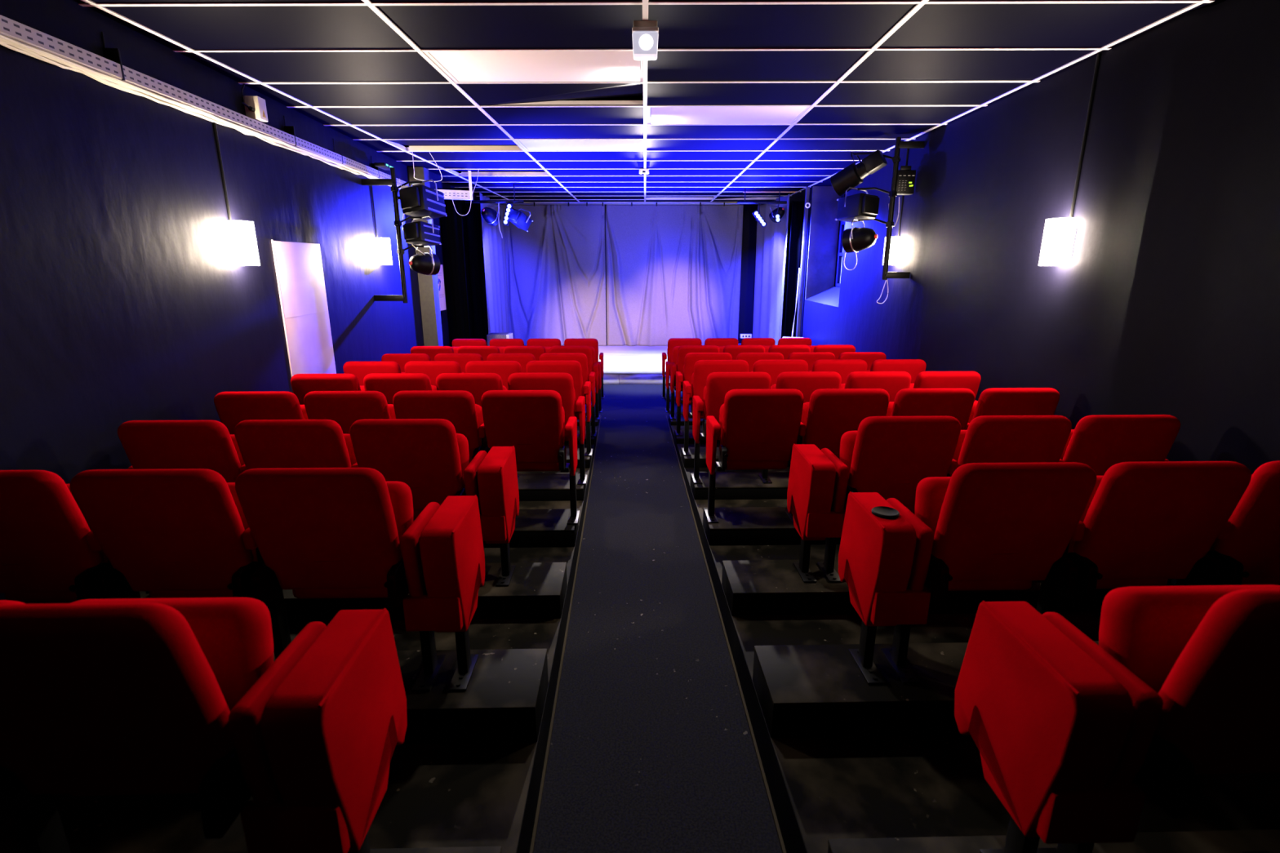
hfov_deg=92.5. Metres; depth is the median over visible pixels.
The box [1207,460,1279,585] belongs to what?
seat
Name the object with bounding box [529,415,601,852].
trim
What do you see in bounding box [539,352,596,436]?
seat
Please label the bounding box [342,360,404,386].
seat
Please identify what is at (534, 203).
rail
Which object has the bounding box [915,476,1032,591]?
seat cushion
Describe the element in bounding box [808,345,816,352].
seat
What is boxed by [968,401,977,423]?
seat cushion
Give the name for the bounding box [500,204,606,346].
stage curtain
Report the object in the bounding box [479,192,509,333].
curtain
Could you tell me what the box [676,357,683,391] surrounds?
seat cushion
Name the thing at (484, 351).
seat
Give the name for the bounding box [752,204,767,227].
led light
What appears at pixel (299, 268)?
door
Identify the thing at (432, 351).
seat
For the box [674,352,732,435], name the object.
seat
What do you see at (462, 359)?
seat
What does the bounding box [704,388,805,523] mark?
seat
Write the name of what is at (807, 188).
trim
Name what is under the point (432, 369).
seat
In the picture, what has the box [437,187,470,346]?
drape
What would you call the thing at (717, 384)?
seat
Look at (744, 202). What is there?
bar
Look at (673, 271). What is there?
stage curtain
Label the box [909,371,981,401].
seat
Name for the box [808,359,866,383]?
seat
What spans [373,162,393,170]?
switch
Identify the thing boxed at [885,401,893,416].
seat cushion
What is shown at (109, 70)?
cable tray
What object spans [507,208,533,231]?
lamp
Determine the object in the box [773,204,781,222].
led light
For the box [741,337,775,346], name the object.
seat
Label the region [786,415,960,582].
seat
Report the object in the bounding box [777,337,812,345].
seat
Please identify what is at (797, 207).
drape
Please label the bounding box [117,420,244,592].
seat
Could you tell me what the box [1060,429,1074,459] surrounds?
seat cushion
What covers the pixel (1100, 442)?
seat
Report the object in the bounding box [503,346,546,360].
seat
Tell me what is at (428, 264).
lamp
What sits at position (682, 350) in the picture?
seat
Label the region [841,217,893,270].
lamp
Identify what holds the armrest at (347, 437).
on the seat at (262, 443)
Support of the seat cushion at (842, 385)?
on the seat at (892, 382)
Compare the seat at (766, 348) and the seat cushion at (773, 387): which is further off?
the seat at (766, 348)
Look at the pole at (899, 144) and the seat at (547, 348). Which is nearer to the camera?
the pole at (899, 144)
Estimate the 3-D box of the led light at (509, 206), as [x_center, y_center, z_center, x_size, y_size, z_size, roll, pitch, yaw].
[-1.956,-3.154,9.071,0.168,0.343,0.107,0,15,0]
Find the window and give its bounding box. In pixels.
[835,191,848,286]
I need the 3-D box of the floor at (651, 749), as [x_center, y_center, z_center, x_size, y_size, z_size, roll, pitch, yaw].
[0.094,0.344,5.989,6.900,0.120,14.600,0,15,0]
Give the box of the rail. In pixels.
[502,202,737,206]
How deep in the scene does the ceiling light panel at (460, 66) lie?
3.66 m
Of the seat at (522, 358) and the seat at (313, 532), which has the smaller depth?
the seat at (313, 532)
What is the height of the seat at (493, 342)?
0.840 m
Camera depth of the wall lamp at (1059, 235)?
3.61 m
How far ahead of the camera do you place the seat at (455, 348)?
7.39 m
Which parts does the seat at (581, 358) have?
backrest, armrest, leg, panel, foot plate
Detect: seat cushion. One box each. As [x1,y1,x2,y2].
[71,597,273,795]
[149,482,257,598]
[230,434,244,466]
[292,481,413,598]
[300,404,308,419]
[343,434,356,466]
[360,385,364,391]
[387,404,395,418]
[413,433,469,519]
[431,385,436,390]
[475,404,483,446]
[515,407,564,471]
[564,388,575,440]
[574,377,582,419]
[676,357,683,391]
[683,366,692,404]
[691,373,703,418]
[702,386,719,439]
[719,404,787,470]
[770,384,775,389]
[800,402,808,444]
[840,383,844,388]
[840,431,915,514]
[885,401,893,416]
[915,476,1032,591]
[950,430,966,476]
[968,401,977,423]
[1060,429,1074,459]
[1067,475,1168,589]
[1098,585,1279,774]
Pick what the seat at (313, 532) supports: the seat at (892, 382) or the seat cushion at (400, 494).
the seat cushion at (400, 494)
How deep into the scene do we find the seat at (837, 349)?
6.70 m
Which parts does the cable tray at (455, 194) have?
plate, hanger post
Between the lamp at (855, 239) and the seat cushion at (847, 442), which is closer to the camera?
the seat cushion at (847, 442)
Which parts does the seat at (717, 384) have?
panel, leg, foot plate, armrest, backrest, leg, foot plate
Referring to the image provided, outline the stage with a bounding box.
[598,343,741,384]
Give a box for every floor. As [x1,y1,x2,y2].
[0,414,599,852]
[533,383,782,852]
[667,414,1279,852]
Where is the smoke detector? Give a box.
[639,168,648,173]
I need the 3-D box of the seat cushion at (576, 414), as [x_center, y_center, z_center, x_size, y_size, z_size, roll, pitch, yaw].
[-0.723,-0.271,5.364,0.444,0.417,0.158,0,15,-1]
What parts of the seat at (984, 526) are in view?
leg, foot plate, wide armrest, panel, leg, foot plate, armrest, backrest, leg, armrest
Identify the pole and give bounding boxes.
[361,167,408,302]
[881,136,924,279]
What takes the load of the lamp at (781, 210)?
hanging from the bar at (744, 202)
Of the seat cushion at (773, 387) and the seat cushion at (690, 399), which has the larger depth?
the seat cushion at (690, 399)
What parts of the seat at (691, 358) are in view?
foot plate, panel, leg, armrest, backrest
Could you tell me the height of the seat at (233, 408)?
0.840 m
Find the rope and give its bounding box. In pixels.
[791,267,800,337]
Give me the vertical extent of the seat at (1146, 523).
0.840 m
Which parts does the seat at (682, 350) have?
panel, leg, foot plate, armrest, backrest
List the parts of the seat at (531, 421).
armrest, leg, backrest, armrest, leg, panel, foot plate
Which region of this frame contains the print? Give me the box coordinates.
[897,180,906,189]
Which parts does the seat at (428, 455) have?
armrest, backrest, armrest, foot plate, panel, wide armrest, leg, foot plate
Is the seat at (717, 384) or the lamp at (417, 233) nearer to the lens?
the seat at (717, 384)
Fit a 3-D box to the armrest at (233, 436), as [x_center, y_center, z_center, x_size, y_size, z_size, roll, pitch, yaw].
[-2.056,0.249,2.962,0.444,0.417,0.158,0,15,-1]
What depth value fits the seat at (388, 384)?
4.25 m
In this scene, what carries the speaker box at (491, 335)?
on the stage
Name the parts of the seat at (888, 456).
foot plate, leg, wide armrest, panel, foot plate, leg, armrest, backrest, armrest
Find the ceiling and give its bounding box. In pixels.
[74,0,1226,204]
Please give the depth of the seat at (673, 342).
8.27 m
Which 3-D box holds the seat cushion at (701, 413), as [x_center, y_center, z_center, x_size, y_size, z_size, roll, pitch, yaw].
[0.677,-0.279,5.396,0.444,0.417,0.158,0,15,-1]
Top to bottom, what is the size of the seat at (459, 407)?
0.840 m
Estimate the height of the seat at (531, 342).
0.840 m
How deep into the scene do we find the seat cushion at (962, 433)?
2.98 m
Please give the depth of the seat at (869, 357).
5.91 m
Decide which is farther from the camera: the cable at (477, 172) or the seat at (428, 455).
the cable at (477, 172)
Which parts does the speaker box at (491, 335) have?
panel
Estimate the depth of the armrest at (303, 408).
3.69 m
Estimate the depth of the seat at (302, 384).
4.24 m
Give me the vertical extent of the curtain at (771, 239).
2.648 m
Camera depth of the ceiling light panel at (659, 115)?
4.87 m
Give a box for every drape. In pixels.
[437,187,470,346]
[465,198,485,340]
[783,200,804,337]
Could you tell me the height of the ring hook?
0.134 m
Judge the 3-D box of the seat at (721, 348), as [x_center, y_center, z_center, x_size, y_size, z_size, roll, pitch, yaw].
[1.146,-0.621,7.751,0.516,0.840,0.391,0,15,-1]
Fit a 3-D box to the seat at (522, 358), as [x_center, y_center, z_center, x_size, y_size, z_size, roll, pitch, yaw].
[-1.265,-0.335,6.115,0.516,0.840,0.391,0,15,-1]
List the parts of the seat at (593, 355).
backrest, armrest, leg, panel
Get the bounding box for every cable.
[399,178,425,254]
[412,151,442,181]
[450,172,478,215]
[497,203,502,238]
[876,280,888,303]
[888,196,899,226]
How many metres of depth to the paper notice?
8.27 m
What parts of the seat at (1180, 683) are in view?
foot plate, leg, wide armrest, foot plate, leg, panel, armrest, backrest, foot plate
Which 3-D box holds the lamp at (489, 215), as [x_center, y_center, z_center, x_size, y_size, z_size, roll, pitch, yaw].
[-2.212,-3.143,9.117,0.262,0.299,0.296,0,15,-1]
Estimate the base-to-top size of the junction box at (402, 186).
0.230 m
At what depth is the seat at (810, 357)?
5.90 m
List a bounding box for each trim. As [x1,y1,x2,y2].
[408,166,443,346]
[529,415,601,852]
[666,415,786,852]
[795,186,809,337]
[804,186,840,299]
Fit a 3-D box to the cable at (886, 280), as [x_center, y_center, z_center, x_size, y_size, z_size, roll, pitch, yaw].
[2.367,-1.312,5.965,0.107,0.229,0.008,0,15,0]
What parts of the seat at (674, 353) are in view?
leg, panel, armrest, backrest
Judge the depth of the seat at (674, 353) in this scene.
7.64 m
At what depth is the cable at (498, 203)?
9.07 m
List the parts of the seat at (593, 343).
backrest, armrest, leg, panel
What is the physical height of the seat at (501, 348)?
0.840 m
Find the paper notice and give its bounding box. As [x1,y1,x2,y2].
[437,264,446,311]
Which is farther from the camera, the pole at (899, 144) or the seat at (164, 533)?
the pole at (899, 144)
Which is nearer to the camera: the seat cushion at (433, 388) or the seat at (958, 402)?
the seat at (958, 402)
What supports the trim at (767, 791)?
on the floor at (651, 749)
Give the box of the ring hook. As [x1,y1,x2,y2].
[804,200,812,208]
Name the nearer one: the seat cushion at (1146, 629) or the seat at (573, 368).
the seat cushion at (1146, 629)
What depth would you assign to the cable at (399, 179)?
6.15 m
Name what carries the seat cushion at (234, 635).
on the seat at (131, 696)
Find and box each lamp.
[213,122,260,265]
[370,185,392,264]
[390,178,447,220]
[394,215,441,245]
[396,244,440,275]
[480,204,500,226]
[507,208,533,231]
[768,205,784,222]
[830,150,901,195]
[835,186,897,222]
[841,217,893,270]
[882,148,908,264]
[1038,52,1101,265]
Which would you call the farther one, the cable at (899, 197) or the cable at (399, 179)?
the cable at (399, 179)
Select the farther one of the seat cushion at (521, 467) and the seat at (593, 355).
the seat at (593, 355)
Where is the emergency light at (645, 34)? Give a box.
[631,20,658,60]
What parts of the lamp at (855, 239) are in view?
safety wire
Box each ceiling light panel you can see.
[422,51,642,82]
[515,139,643,151]
[647,106,808,124]
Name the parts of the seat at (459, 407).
backrest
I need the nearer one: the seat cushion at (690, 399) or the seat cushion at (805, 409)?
the seat cushion at (805, 409)
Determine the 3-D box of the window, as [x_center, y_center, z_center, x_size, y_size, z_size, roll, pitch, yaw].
[3.097,-2.706,8.631,0.055,1.478,1.720,0,15,0]
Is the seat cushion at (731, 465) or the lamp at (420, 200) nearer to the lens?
the seat cushion at (731, 465)
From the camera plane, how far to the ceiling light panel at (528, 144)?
6.07 m
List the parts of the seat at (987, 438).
backrest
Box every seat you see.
[0,470,109,602]
[0,597,407,852]
[0,600,25,604]
[69,468,259,599]
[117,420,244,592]
[213,391,308,434]
[234,419,356,474]
[235,467,484,692]
[290,373,364,404]
[303,391,395,434]
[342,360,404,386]
[349,418,519,586]
[363,373,436,404]
[381,353,431,372]
[392,390,483,520]
[404,360,464,386]
[410,346,453,360]
[434,353,483,373]
[435,373,506,407]
[451,346,458,353]
[452,338,487,346]
[457,346,500,360]
[465,360,522,390]
[478,390,579,524]
[486,353,535,373]
[489,338,524,346]
[497,346,504,353]
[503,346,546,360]
[507,373,587,484]
[525,360,592,456]
[526,338,561,346]
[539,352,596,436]
[542,346,551,353]
[549,345,599,419]
[564,338,604,399]
[589,346,602,413]
[661,337,702,399]
[664,346,679,412]
[669,345,719,419]
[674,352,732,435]
[681,360,748,455]
[691,372,772,484]
[704,337,738,346]
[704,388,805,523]
[718,346,724,352]
[723,345,764,359]
[736,352,783,372]
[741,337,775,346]
[751,360,808,386]
[763,346,770,352]
[768,345,810,359]
[770,371,841,403]
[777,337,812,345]
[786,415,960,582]
[787,351,835,371]
[800,388,889,459]
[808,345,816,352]
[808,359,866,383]
[813,344,855,359]
[838,351,886,370]
[838,462,1096,684]
[840,371,911,401]
[866,359,926,383]
[885,387,974,430]
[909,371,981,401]
[950,415,1071,582]
[954,585,1279,852]
[968,387,1059,423]
[1060,414,1180,475]
[1066,461,1251,598]
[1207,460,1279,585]
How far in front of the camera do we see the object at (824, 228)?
9.48 m
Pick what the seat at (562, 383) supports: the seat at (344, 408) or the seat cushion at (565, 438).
the seat cushion at (565, 438)
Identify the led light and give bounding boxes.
[502,202,513,226]
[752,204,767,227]
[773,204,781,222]
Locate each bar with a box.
[465,183,523,203]
[737,188,786,204]
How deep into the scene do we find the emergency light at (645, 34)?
2.97 m
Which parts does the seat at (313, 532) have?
armrest, leg, backrest, armrest, leg, foot plate, panel, wide armrest, leg, foot plate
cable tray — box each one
[0,14,408,189]
[437,170,472,199]
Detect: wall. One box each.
[0,0,488,604]
[500,195,774,343]
[774,0,1279,586]
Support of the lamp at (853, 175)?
attached to the pole at (899, 144)
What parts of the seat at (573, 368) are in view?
backrest, armrest, leg, foot plate, panel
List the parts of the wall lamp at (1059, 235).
lamp shade, plate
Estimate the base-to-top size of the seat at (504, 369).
0.840 m
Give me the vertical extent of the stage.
0.216 m
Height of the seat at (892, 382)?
0.840 m
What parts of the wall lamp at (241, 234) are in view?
plate, lamp shade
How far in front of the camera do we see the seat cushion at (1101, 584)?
2.23 m
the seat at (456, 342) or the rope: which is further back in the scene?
the rope
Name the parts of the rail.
rail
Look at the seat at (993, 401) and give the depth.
3.56 m
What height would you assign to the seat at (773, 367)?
0.840 m
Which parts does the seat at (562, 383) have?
backrest, armrest, leg, panel, foot plate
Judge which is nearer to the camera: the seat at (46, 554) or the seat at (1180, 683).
the seat at (1180, 683)
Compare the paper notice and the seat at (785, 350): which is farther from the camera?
the paper notice
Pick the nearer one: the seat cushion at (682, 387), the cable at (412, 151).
the cable at (412, 151)
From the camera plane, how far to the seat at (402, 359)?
5.81 m
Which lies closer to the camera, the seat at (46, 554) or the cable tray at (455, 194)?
the seat at (46, 554)
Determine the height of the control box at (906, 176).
0.250 m
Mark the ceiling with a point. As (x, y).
(868, 74)
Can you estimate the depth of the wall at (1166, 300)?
3.32 m
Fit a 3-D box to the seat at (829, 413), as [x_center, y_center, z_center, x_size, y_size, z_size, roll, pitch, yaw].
[1.240,0.147,3.800,0.516,0.840,0.391,0,15,-1]
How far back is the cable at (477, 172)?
7.66 m
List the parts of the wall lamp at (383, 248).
plate, lamp shade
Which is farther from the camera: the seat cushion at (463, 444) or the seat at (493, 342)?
the seat at (493, 342)
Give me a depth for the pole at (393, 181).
6.13 m
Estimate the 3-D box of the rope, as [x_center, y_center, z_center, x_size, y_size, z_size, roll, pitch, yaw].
[2.483,-1.769,9.857,0.097,1.523,0.029,8,17,28]
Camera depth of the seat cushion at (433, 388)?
4.50 m
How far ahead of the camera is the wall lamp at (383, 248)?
6.32 m
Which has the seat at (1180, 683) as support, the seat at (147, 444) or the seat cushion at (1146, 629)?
the seat cushion at (1146, 629)
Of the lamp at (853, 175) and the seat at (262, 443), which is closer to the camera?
the seat at (262, 443)
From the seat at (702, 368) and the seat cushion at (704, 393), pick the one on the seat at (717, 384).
the seat cushion at (704, 393)
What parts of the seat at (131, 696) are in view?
leg, backrest, armrest, panel, wide armrest, leg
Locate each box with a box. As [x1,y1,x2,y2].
[241,83,268,121]
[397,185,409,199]
[486,333,513,346]
[739,333,751,337]
[896,165,915,195]
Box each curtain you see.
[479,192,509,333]
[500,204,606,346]
[604,204,743,346]
[752,194,789,345]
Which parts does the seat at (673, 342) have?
panel, leg, armrest, backrest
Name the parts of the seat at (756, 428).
foot plate, panel, leg, armrest, backrest, foot plate, leg, armrest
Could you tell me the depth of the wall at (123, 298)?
3.16 m
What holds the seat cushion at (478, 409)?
on the seat at (459, 407)
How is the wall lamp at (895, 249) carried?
attached to the wall at (1166, 300)
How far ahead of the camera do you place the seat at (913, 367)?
5.13 m
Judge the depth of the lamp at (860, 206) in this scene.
5.76 m
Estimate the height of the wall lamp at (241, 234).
0.860 m
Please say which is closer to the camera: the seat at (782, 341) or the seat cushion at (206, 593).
the seat cushion at (206, 593)
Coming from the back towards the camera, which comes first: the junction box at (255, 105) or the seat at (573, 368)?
the seat at (573, 368)
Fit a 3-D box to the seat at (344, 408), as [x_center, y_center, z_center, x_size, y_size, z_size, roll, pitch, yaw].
[-1.708,0.165,3.733,0.516,0.840,0.391,0,15,-1]
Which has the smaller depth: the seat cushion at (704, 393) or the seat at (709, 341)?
the seat cushion at (704, 393)
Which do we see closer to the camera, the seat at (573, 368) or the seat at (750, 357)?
the seat at (573, 368)
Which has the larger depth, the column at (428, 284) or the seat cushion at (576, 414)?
the column at (428, 284)
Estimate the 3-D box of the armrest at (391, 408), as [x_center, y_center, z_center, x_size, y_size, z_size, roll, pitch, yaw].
[-1.685,0.075,3.761,0.444,0.417,0.158,0,15,-1]
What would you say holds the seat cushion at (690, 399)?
on the seat at (691, 358)
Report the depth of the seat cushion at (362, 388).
4.48 m
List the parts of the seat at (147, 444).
backrest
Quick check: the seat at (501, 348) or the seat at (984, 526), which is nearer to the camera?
the seat at (984, 526)
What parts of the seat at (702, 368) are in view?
panel, leg, foot plate, armrest, backrest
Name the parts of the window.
pane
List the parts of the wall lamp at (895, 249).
lamp shade, plate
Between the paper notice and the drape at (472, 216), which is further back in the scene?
the drape at (472, 216)
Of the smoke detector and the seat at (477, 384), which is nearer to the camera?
the seat at (477, 384)
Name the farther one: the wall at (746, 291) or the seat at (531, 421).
the wall at (746, 291)
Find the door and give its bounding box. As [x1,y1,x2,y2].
[271,240,336,377]
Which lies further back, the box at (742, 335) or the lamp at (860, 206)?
the box at (742, 335)
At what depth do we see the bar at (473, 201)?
9.05 m
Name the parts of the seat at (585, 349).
backrest, armrest, leg, panel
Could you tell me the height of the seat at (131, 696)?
0.840 m
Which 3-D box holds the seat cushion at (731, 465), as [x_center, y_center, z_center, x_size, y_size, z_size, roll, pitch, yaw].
[0.714,0.060,3.815,0.444,0.417,0.158,0,15,-1]
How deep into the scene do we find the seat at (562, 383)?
4.30 m
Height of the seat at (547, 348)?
0.840 m

